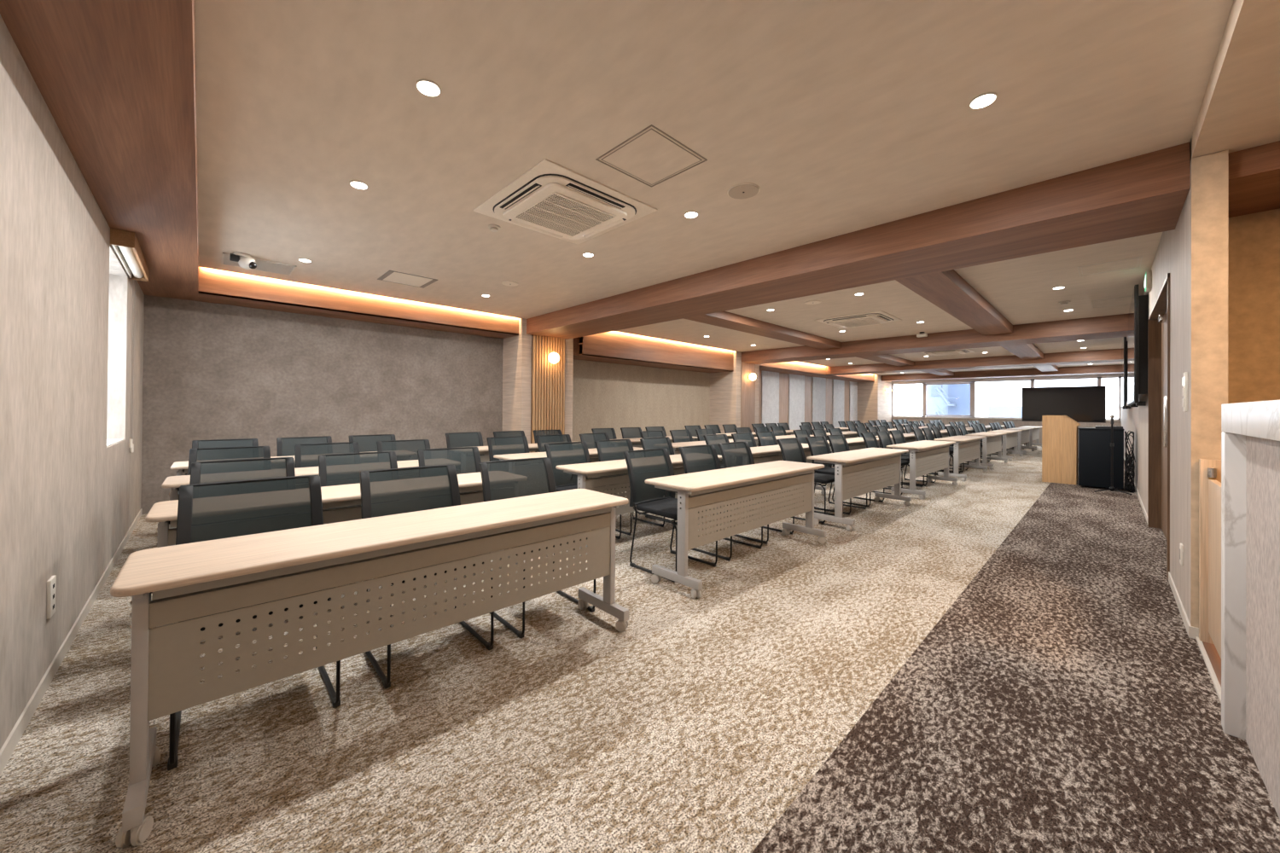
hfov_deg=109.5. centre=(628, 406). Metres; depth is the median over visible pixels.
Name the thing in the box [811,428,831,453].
mesh chair
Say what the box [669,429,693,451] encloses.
mesh chair
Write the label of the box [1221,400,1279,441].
countertop
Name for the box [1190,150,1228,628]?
wall panel
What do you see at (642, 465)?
mesh chair
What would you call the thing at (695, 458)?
mesh chair
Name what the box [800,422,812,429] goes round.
mesh chair
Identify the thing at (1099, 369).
beam
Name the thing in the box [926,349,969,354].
outlet
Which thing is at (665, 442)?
mesh chair
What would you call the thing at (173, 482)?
desk
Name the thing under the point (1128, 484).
cable
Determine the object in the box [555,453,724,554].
desk
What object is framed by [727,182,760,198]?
ceiling speaker
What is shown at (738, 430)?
mesh chair
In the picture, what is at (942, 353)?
grille
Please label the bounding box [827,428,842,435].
mesh chair
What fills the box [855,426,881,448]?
mesh chair
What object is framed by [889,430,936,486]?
mesh chair
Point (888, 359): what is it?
beam
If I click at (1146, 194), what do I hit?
beam
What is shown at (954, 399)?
building
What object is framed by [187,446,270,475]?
mesh chair
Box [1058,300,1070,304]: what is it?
smoke detector
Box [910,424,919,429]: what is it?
mesh chair
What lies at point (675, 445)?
desk
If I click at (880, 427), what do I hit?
mesh chair
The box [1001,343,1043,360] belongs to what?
beam
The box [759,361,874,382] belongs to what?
trim
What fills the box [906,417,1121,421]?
window sill
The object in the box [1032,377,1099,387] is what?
window
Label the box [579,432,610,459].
mesh chair
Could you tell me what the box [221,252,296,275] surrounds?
ceiling vent
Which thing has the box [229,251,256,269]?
security camera
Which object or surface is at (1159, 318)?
door
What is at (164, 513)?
desk
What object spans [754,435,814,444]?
desk
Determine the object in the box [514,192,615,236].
grille
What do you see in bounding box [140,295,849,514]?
wall
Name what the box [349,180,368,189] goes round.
recessed light
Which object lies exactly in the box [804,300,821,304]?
ceiling speaker
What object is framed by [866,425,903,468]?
mesh chair
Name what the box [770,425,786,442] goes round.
mesh chair
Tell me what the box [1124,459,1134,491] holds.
cable
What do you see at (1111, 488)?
microphone stand
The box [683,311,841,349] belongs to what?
beam
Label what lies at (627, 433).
mesh chair
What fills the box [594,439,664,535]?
mesh chair
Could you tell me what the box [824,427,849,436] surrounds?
desk
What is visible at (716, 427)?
mesh chair
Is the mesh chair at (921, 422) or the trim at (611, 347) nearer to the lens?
the trim at (611, 347)
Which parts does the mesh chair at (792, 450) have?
rail, backrest, rail, sled frame, seat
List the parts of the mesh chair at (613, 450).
rail, rail, backrest, sled frame, rail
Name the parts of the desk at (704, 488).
leg, modesty panel, panel, support rail, leg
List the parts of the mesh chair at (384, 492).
rail, sled frame, rail, backrest, seat, rail, sled frame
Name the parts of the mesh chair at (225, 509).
sled frame, rail, rail, backrest, seat, rail, sled frame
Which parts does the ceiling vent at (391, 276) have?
vent plate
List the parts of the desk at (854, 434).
panel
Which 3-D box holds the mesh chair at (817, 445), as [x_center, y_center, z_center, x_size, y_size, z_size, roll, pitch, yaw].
[2.543,0.814,5.566,0.500,0.869,0.570,1,0,-42]
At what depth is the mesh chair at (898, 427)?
10.96 m
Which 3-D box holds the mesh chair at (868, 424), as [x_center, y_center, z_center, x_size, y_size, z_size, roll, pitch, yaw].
[6.852,0.883,12.446,0.500,0.869,0.570,1,0,-44]
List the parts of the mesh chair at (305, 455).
rail, rail, rail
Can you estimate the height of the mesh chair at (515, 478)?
0.869 m
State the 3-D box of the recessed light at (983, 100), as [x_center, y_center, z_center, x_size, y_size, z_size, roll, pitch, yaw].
[1.692,-1.461,2.160,0.108,0.010,0.108,1,0,-43]
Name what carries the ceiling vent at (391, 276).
in the ceiling at (846, 116)
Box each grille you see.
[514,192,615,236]
[834,318,882,327]
[932,352,961,355]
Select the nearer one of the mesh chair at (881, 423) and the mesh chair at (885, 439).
the mesh chair at (885, 439)
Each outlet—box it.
[492,174,636,236]
[823,313,893,323]
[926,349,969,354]
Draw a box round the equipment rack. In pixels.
[1078,427,1124,490]
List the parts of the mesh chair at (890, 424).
backrest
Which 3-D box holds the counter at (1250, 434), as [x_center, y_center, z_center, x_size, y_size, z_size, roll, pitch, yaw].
[1.741,0.599,0.785,2.120,1.237,0.647,1,0,-43]
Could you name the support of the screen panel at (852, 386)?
attached to the wall at (212, 370)
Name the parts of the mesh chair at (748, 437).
rail, rail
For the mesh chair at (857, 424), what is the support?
on the floor
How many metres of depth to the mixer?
7.09 m
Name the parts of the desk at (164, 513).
leg, panel, support rail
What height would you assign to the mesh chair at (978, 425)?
0.869 m
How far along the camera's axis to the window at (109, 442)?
3.57 m
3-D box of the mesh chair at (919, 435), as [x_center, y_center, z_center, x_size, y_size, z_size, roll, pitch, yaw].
[5.630,0.852,8.392,0.500,0.869,0.570,1,0,-44]
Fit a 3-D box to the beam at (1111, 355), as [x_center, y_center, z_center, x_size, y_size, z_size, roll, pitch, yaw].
[9.386,-1.232,13.198,0.750,0.255,6.910,1,0,-43]
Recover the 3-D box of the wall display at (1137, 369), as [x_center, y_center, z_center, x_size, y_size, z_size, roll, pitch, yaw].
[6.431,-0.666,5.726,2.300,1.330,0.108,1,0,-43]
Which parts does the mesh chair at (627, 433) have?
rail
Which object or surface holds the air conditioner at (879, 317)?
attached to the ceiling at (846, 116)
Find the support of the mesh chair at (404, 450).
on the floor
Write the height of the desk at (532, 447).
0.706 m
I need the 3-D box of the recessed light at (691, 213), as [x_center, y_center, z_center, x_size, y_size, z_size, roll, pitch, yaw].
[0.476,-1.464,3.447,0.108,0.010,0.108,1,0,-43]
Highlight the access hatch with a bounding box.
[595,124,707,187]
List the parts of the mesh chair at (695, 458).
rail, rail, backrest, sled frame, rail, sled frame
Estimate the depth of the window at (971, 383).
18.39 m
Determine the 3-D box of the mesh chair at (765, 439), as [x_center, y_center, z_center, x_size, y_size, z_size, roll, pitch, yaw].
[2.251,0.818,6.735,0.500,0.869,0.570,1,0,-44]
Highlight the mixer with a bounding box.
[1095,424,1122,429]
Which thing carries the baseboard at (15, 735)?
attached to the wall at (69, 500)
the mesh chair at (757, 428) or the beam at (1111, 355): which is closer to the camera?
the mesh chair at (757, 428)
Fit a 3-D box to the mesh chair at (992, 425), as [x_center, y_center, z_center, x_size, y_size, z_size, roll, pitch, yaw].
[10.975,0.919,13.313,0.500,0.869,0.570,1,0,-44]
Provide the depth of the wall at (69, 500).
1.94 m
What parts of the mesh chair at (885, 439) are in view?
rail, backrest, rail, seat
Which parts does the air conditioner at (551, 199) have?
trim plate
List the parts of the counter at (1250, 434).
panel, panel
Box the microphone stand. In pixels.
[1093,424,1132,494]
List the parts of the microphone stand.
leg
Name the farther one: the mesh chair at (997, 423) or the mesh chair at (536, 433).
the mesh chair at (997, 423)
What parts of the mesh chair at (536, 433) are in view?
rail, backrest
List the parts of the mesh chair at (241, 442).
rail, rail, rail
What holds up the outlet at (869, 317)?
attached to the air conditioner at (879, 317)
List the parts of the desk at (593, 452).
support rail, panel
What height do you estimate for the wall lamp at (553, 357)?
0.188 m
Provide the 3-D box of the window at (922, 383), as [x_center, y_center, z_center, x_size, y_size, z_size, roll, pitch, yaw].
[12.011,-0.284,19.470,0.100,1.465,1.205,1,0,-43]
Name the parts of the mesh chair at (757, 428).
backrest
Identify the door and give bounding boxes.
[1147,273,1169,580]
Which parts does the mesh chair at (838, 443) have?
rail, backrest, rail, sled frame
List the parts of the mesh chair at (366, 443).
rail, rail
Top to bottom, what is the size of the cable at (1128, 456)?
0.384 m
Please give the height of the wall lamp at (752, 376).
0.188 m
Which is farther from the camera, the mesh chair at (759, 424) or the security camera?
the mesh chair at (759, 424)
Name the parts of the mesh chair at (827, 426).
backrest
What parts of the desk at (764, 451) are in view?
support rail, panel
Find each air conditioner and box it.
[473,158,657,244]
[814,310,901,328]
[921,349,974,355]
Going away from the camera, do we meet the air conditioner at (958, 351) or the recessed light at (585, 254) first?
the recessed light at (585, 254)
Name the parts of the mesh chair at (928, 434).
backrest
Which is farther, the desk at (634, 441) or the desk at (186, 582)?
the desk at (634, 441)
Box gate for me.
[1198,459,1221,658]
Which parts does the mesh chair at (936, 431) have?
backrest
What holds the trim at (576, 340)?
attached to the wall at (212, 370)
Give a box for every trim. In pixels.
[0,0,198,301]
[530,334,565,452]
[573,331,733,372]
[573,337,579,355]
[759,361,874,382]
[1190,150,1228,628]
[1195,636,1221,703]
[1202,641,1221,686]
[1228,140,1279,217]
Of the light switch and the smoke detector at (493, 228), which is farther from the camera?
the smoke detector at (493, 228)
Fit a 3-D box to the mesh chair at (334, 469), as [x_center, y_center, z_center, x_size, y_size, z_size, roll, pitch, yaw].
[-1.774,0.768,3.067,0.500,0.869,0.570,1,0,-43]
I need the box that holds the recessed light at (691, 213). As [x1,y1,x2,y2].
[684,210,698,217]
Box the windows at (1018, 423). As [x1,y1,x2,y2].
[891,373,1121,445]
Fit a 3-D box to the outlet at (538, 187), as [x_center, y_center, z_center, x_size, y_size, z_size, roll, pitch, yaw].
[-0.477,-1.454,3.385,0.848,0.021,0.848,1,0,-43]
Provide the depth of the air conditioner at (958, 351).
11.10 m
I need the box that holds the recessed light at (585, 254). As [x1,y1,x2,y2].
[582,252,593,256]
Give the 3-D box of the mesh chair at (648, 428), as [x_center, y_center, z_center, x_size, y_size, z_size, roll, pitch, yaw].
[0.665,0.814,8.412,0.500,0.869,0.570,1,0,-42]
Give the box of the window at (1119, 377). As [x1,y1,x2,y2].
[1099,376,1121,420]
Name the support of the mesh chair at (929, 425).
on the floor
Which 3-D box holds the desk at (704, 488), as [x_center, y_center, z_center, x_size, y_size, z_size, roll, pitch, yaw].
[0.952,0.873,3.635,1.900,0.706,0.479,1,0,-43]
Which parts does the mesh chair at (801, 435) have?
backrest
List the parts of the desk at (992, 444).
leg, panel, modesty panel, leg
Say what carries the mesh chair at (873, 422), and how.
on the floor
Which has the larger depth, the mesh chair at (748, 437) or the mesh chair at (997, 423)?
the mesh chair at (997, 423)
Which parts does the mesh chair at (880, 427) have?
backrest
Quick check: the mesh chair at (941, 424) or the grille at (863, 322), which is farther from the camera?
the mesh chair at (941, 424)
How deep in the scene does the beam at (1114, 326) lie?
8.38 m
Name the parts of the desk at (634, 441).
panel, support rail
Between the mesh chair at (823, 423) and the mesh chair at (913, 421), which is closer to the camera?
the mesh chair at (823, 423)
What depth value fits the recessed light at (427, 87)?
2.10 m
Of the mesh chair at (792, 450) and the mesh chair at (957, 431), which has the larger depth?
the mesh chair at (957, 431)
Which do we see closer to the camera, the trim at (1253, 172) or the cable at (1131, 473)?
the trim at (1253, 172)
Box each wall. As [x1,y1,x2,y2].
[0,14,144,750]
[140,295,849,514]
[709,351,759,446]
[857,374,891,425]
[1121,139,1227,623]
[1227,208,1279,403]
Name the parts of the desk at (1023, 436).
leg, modesty panel, leg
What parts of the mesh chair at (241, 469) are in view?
rail, rail, backrest, rail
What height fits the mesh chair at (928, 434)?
0.869 m
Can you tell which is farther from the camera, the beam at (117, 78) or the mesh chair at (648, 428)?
the mesh chair at (648, 428)
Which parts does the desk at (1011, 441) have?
leg, panel, modesty panel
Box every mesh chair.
[167,475,340,770]
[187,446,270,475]
[189,457,302,617]
[192,438,258,448]
[276,436,331,456]
[294,442,359,468]
[318,451,397,599]
[349,434,395,452]
[359,464,494,688]
[376,439,430,461]
[417,447,484,554]
[445,431,484,455]
[478,457,595,638]
[486,436,529,461]
[493,430,524,437]
[532,430,562,452]
[535,434,571,452]
[544,442,621,539]
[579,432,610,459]
[591,428,616,439]
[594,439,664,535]
[620,427,641,445]
[622,448,717,582]
[640,430,665,438]
[640,436,677,524]
[645,426,666,436]
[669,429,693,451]
[678,444,762,560]
[684,425,701,442]
[695,428,715,441]
[703,434,729,468]
[704,424,721,433]
[717,441,794,544]
[722,424,736,433]
[731,432,756,458]
[734,427,751,433]
[751,423,764,432]
[754,426,769,447]
[755,431,797,491]
[765,423,777,430]
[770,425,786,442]
[776,437,843,523]
[777,422,791,435]
[793,429,826,486]
[799,424,813,435]
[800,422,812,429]
[805,436,866,514]
[811,421,820,429]
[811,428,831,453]
[812,424,824,429]
[820,421,829,432]
[824,424,834,432]
[826,434,884,506]
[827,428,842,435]
[837,421,847,431]
[846,423,858,436]
[855,423,865,427]
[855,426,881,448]
[861,431,909,495]
[864,422,872,430]
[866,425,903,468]
[867,420,876,425]
[874,419,880,425]
[875,430,924,488]
[876,425,906,467]
[878,422,888,429]
[886,421,894,433]
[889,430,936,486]
[894,424,905,433]
[902,424,913,439]
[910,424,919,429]
[912,420,919,427]
[912,428,953,477]
[918,420,925,426]
[921,427,961,474]
[926,423,934,430]
[930,427,968,472]
[932,423,941,430]
[938,422,946,435]
[944,425,975,466]
[951,425,982,464]
[958,424,990,462]
[966,421,982,447]
[971,424,991,459]
[976,424,1002,455]
[979,423,1006,455]
[989,423,1012,453]
[993,422,1018,451]
[995,422,1018,450]
[1002,421,1026,449]
[1005,421,1018,434]
[1009,421,1025,446]
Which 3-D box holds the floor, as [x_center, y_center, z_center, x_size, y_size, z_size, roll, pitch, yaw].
[6.474,1.326,8.806,22.868,0.060,11.100,1,0,-43]
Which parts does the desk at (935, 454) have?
leg, modesty panel, panel, support rail, leg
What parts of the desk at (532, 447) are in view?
panel, support rail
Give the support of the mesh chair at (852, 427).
on the floor
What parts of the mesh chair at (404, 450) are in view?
rail, rail, rail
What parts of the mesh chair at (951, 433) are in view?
backrest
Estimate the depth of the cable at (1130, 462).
6.79 m
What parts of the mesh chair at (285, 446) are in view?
rail, rail, rail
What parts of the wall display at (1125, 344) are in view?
casing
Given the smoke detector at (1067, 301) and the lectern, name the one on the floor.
the lectern
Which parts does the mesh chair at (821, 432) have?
backrest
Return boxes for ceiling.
[194,0,1233,375]
[1190,0,1279,159]
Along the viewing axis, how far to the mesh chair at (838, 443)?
6.13 m
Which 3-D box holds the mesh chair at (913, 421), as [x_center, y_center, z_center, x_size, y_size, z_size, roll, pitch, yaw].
[9.940,0.921,15.250,0.500,0.869,0.570,1,0,-42]
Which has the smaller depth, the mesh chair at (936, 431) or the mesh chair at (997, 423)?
the mesh chair at (936, 431)
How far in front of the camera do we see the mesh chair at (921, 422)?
15.90 m
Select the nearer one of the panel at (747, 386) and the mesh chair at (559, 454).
the mesh chair at (559, 454)
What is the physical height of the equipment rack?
0.950 m
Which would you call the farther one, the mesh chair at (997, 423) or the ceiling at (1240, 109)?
the mesh chair at (997, 423)
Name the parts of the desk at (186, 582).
leg, modesty panel, panel, support rail, leg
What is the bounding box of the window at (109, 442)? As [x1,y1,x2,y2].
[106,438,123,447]
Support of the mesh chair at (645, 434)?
on the floor
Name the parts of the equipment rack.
panel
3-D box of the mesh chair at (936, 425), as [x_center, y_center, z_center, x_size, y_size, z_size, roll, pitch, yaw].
[8.964,0.901,12.771,0.500,0.869,0.570,1,0,-45]
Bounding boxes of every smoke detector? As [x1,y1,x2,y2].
[488,224,500,232]
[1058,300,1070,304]
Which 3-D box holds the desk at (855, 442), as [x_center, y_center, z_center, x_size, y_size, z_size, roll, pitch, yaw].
[3.771,0.916,7.640,1.900,0.706,0.480,1,0,-42]
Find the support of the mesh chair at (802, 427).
on the floor
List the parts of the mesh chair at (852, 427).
backrest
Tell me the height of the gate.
0.960 m
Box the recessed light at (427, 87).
[415,79,441,96]
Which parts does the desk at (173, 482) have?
leg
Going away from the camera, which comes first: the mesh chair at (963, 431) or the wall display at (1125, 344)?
the wall display at (1125, 344)
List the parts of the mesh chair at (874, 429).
backrest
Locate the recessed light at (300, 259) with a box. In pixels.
[298,258,311,262]
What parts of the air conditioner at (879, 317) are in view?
trim plate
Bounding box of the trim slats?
[531,334,564,452]
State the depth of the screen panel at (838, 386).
17.81 m
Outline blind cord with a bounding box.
[128,280,134,453]
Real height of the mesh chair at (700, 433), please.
0.869 m
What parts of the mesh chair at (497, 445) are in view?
rail, rail, rail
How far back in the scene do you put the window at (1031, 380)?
17.45 m
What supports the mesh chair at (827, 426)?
on the floor
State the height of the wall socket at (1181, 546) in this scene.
0.120 m
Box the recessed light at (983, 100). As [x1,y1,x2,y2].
[968,92,997,108]
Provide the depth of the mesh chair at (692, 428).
9.35 m
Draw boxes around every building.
[926,382,971,417]
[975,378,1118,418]
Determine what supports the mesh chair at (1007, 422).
on the floor
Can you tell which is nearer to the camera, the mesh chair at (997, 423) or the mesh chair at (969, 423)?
the mesh chair at (997, 423)
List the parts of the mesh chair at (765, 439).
rail, backrest, rail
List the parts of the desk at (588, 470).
leg, modesty panel, support rail, panel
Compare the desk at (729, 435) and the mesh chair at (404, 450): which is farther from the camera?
the desk at (729, 435)
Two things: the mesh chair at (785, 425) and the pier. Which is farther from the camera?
the mesh chair at (785, 425)
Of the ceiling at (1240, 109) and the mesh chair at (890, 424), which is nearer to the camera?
the ceiling at (1240, 109)
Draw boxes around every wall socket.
[46,575,56,619]
[1179,543,1183,565]
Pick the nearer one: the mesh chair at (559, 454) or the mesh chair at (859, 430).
the mesh chair at (559, 454)
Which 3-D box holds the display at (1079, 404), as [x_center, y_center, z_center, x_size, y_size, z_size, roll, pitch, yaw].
[11.111,0.418,11.605,0.700,1.855,1.550,1,0,-43]
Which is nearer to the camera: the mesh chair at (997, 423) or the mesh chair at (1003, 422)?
the mesh chair at (997, 423)
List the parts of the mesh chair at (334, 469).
rail, rail, backrest, rail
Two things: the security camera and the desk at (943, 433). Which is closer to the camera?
the security camera
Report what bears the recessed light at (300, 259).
in the ceiling at (846, 116)
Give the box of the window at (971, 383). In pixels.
[923,381,973,418]
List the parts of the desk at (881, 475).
leg, modesty panel, panel, support rail, leg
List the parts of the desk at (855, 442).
panel, support rail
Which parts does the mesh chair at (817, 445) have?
rail, backrest, rail, sled frame, seat, sled frame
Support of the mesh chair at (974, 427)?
on the floor
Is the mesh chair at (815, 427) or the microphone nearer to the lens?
the microphone
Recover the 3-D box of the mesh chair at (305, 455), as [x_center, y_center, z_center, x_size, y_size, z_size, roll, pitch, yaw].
[-2.558,0.766,3.909,0.500,0.869,0.570,1,0,-43]
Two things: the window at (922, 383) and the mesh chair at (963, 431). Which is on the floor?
the mesh chair at (963, 431)
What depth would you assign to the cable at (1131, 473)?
6.80 m
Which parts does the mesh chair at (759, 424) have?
backrest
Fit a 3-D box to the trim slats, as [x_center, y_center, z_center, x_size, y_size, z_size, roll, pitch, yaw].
[-1.375,0.013,7.804,0.644,2.435,0.031,1,0,-43]
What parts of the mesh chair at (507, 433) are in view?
backrest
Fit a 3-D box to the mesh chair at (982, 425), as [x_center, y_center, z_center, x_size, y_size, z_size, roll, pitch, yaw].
[10.111,0.908,12.556,0.500,0.869,0.570,1,0,-45]
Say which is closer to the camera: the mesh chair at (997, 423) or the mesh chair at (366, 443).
the mesh chair at (366, 443)
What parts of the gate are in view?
latch knob, panel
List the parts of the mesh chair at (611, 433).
rail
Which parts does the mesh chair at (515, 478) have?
rail, rail, sled frame, backrest, rail, seat, sled frame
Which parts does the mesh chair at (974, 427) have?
backrest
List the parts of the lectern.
panel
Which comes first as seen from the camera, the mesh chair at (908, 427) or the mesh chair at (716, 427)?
the mesh chair at (716, 427)
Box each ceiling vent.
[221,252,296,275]
[377,270,437,288]
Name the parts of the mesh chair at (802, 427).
backrest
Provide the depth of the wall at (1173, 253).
2.90 m
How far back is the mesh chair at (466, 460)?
3.71 m
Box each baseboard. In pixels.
[0,508,142,775]
[1123,456,1198,639]
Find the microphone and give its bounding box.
[1109,415,1114,424]
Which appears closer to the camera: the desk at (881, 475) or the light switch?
the light switch
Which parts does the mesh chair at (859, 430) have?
backrest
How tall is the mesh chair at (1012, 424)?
0.869 m
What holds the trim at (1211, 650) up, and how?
attached to the wall at (1173, 253)
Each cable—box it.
[1124,430,1135,471]
[1124,452,1134,475]
[1124,456,1134,488]
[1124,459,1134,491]
[1124,472,1134,490]
[1124,483,1134,492]
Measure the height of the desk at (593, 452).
0.706 m
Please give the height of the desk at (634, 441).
0.706 m
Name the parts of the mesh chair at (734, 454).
rail, rail, backrest, sled frame, rail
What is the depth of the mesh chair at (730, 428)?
10.20 m
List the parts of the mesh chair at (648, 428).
backrest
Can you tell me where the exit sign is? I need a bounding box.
[1144,270,1151,291]
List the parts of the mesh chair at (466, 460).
rail, rail, backrest, rail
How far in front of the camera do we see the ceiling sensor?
8.49 m
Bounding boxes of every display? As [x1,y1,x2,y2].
[1021,385,1105,423]
[1121,337,1130,409]
[1127,284,1148,407]
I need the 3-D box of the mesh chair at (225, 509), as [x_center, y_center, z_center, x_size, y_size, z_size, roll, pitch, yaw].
[-1.511,0.763,1.846,0.500,0.869,0.570,1,0,-43]
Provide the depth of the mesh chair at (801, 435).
7.66 m
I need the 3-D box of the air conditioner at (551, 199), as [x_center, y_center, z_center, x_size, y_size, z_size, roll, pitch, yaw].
[-0.477,-1.446,3.385,0.980,0.060,0.980,1,0,-43]
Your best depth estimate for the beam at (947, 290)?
5.54 m
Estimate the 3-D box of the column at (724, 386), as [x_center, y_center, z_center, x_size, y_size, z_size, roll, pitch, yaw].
[2.848,-0.165,12.173,1.100,2.900,0.820,1,0,-43]
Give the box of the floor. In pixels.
[0,444,1279,852]
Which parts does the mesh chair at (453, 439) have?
rail, rail, rail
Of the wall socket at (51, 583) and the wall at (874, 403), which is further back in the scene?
the wall at (874, 403)
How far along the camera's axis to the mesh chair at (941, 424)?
13.44 m
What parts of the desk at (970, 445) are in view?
leg, panel, modesty panel, support rail, leg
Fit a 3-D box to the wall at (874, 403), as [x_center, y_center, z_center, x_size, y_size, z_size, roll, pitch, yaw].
[10.583,-0.067,19.486,1.750,2.900,0.820,1,0,-43]
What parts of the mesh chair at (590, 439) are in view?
rail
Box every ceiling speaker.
[501,280,518,286]
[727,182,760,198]
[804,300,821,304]
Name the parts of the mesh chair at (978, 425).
backrest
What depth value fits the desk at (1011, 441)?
11.53 m
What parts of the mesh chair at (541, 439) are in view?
rail, rail, rail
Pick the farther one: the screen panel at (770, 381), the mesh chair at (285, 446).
the screen panel at (770, 381)
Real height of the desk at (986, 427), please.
0.706 m
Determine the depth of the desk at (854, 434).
10.04 m
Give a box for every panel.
[740,361,755,432]
[761,370,779,426]
[788,373,804,430]
[811,377,826,429]
[832,379,844,427]
[849,381,857,423]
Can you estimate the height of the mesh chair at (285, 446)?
0.869 m
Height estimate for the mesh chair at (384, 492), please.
0.869 m
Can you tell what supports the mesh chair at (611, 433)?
on the floor
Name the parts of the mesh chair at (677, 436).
rail, rail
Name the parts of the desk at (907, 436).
panel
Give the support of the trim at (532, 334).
attached to the pier
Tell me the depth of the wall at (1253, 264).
2.78 m
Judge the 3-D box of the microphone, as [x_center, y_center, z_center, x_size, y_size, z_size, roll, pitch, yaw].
[7.249,0.193,6.785,0.052,0.136,0.052,1,0,-43]
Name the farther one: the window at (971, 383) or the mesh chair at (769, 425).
the window at (971, 383)
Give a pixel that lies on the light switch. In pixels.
(1185, 375)
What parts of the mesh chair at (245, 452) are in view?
rail, rail, backrest, rail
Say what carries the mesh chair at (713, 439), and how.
on the floor
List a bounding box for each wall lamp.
[547,352,559,363]
[747,373,756,380]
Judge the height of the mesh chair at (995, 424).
0.869 m
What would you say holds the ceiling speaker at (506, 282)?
attached to the ceiling at (846, 116)
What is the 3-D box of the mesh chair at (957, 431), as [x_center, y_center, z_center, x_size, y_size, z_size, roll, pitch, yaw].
[7.856,0.880,10.486,0.500,0.869,0.570,1,0,-44]
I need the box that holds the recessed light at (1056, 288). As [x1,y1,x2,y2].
[1052,286,1064,289]
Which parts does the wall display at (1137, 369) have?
casing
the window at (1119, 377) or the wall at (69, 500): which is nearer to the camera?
the wall at (69, 500)
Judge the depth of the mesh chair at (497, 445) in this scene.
5.18 m
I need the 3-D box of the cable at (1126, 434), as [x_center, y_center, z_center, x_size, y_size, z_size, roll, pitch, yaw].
[7.584,0.671,6.845,0.284,0.606,0.112,1,0,-43]
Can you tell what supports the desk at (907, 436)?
on the floor
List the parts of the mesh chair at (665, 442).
rail, rail, backrest, rail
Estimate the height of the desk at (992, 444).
0.706 m
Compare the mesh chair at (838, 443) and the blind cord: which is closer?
the blind cord
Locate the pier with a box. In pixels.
[502,318,573,452]
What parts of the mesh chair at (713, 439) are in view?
rail, backrest, rail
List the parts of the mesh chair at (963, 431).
backrest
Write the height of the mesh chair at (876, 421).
0.869 m
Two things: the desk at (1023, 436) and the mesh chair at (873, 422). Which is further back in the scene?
the mesh chair at (873, 422)
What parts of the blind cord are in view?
cord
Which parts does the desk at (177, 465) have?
leg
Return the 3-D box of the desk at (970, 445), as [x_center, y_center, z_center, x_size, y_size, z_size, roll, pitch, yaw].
[6.297,0.940,8.549,1.900,0.706,0.479,1,0,-43]
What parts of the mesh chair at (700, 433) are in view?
rail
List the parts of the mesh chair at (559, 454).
rail, rail, rail, backrest, seat, rail, sled frame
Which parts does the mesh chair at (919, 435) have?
rail, backrest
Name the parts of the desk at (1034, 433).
leg, modesty panel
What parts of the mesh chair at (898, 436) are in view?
rail, backrest, rail, seat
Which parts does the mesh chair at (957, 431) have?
backrest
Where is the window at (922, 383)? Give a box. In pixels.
[891,382,924,417]
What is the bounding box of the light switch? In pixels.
[1182,372,1187,411]
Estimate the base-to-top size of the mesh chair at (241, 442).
0.869 m
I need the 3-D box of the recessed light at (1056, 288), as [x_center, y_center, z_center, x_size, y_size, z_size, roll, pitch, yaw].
[5.128,-1.417,5.396,0.108,0.010,0.108,1,0,-43]
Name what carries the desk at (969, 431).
on the floor
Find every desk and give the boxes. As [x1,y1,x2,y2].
[110,488,628,849]
[145,472,524,627]
[161,459,418,546]
[170,451,377,491]
[458,441,575,462]
[493,447,642,500]
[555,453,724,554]
[610,436,697,448]
[644,460,826,599]
[671,439,733,467]
[715,432,758,447]
[749,443,826,509]
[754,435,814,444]
[769,429,813,435]
[806,448,910,531]
[818,437,879,486]
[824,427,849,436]
[826,431,859,451]
[875,433,925,467]
[886,440,957,500]
[910,430,953,459]
[933,435,987,481]
[940,428,973,454]
[965,426,991,452]
[965,432,1007,469]
[987,430,1023,460]
[1004,427,1034,454]
[1019,426,1041,450]
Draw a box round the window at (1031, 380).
[972,378,1032,418]
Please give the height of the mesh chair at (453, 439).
0.869 m
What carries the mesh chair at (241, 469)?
on the floor
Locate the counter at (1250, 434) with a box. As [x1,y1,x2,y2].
[1221,400,1279,820]
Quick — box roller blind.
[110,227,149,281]
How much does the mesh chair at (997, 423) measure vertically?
0.869 m
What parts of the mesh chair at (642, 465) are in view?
rail, rail, backrest, rail, sled frame, rail, seat, sled frame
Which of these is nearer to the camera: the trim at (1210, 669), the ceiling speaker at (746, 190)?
the trim at (1210, 669)
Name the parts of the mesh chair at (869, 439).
rail, backrest, rail, sled frame, seat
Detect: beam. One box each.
[526,141,1190,339]
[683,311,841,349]
[741,314,1128,364]
[826,349,1121,375]
[855,354,913,366]
[881,364,1121,381]
[895,269,1012,335]
[921,370,954,376]
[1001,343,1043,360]
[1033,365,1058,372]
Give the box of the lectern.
[1041,415,1080,484]
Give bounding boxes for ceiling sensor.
[916,331,927,337]
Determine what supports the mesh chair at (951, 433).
on the floor
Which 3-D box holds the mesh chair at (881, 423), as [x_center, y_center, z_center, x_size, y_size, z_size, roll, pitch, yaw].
[7.680,0.893,13.192,0.500,0.869,0.570,1,0,-43]

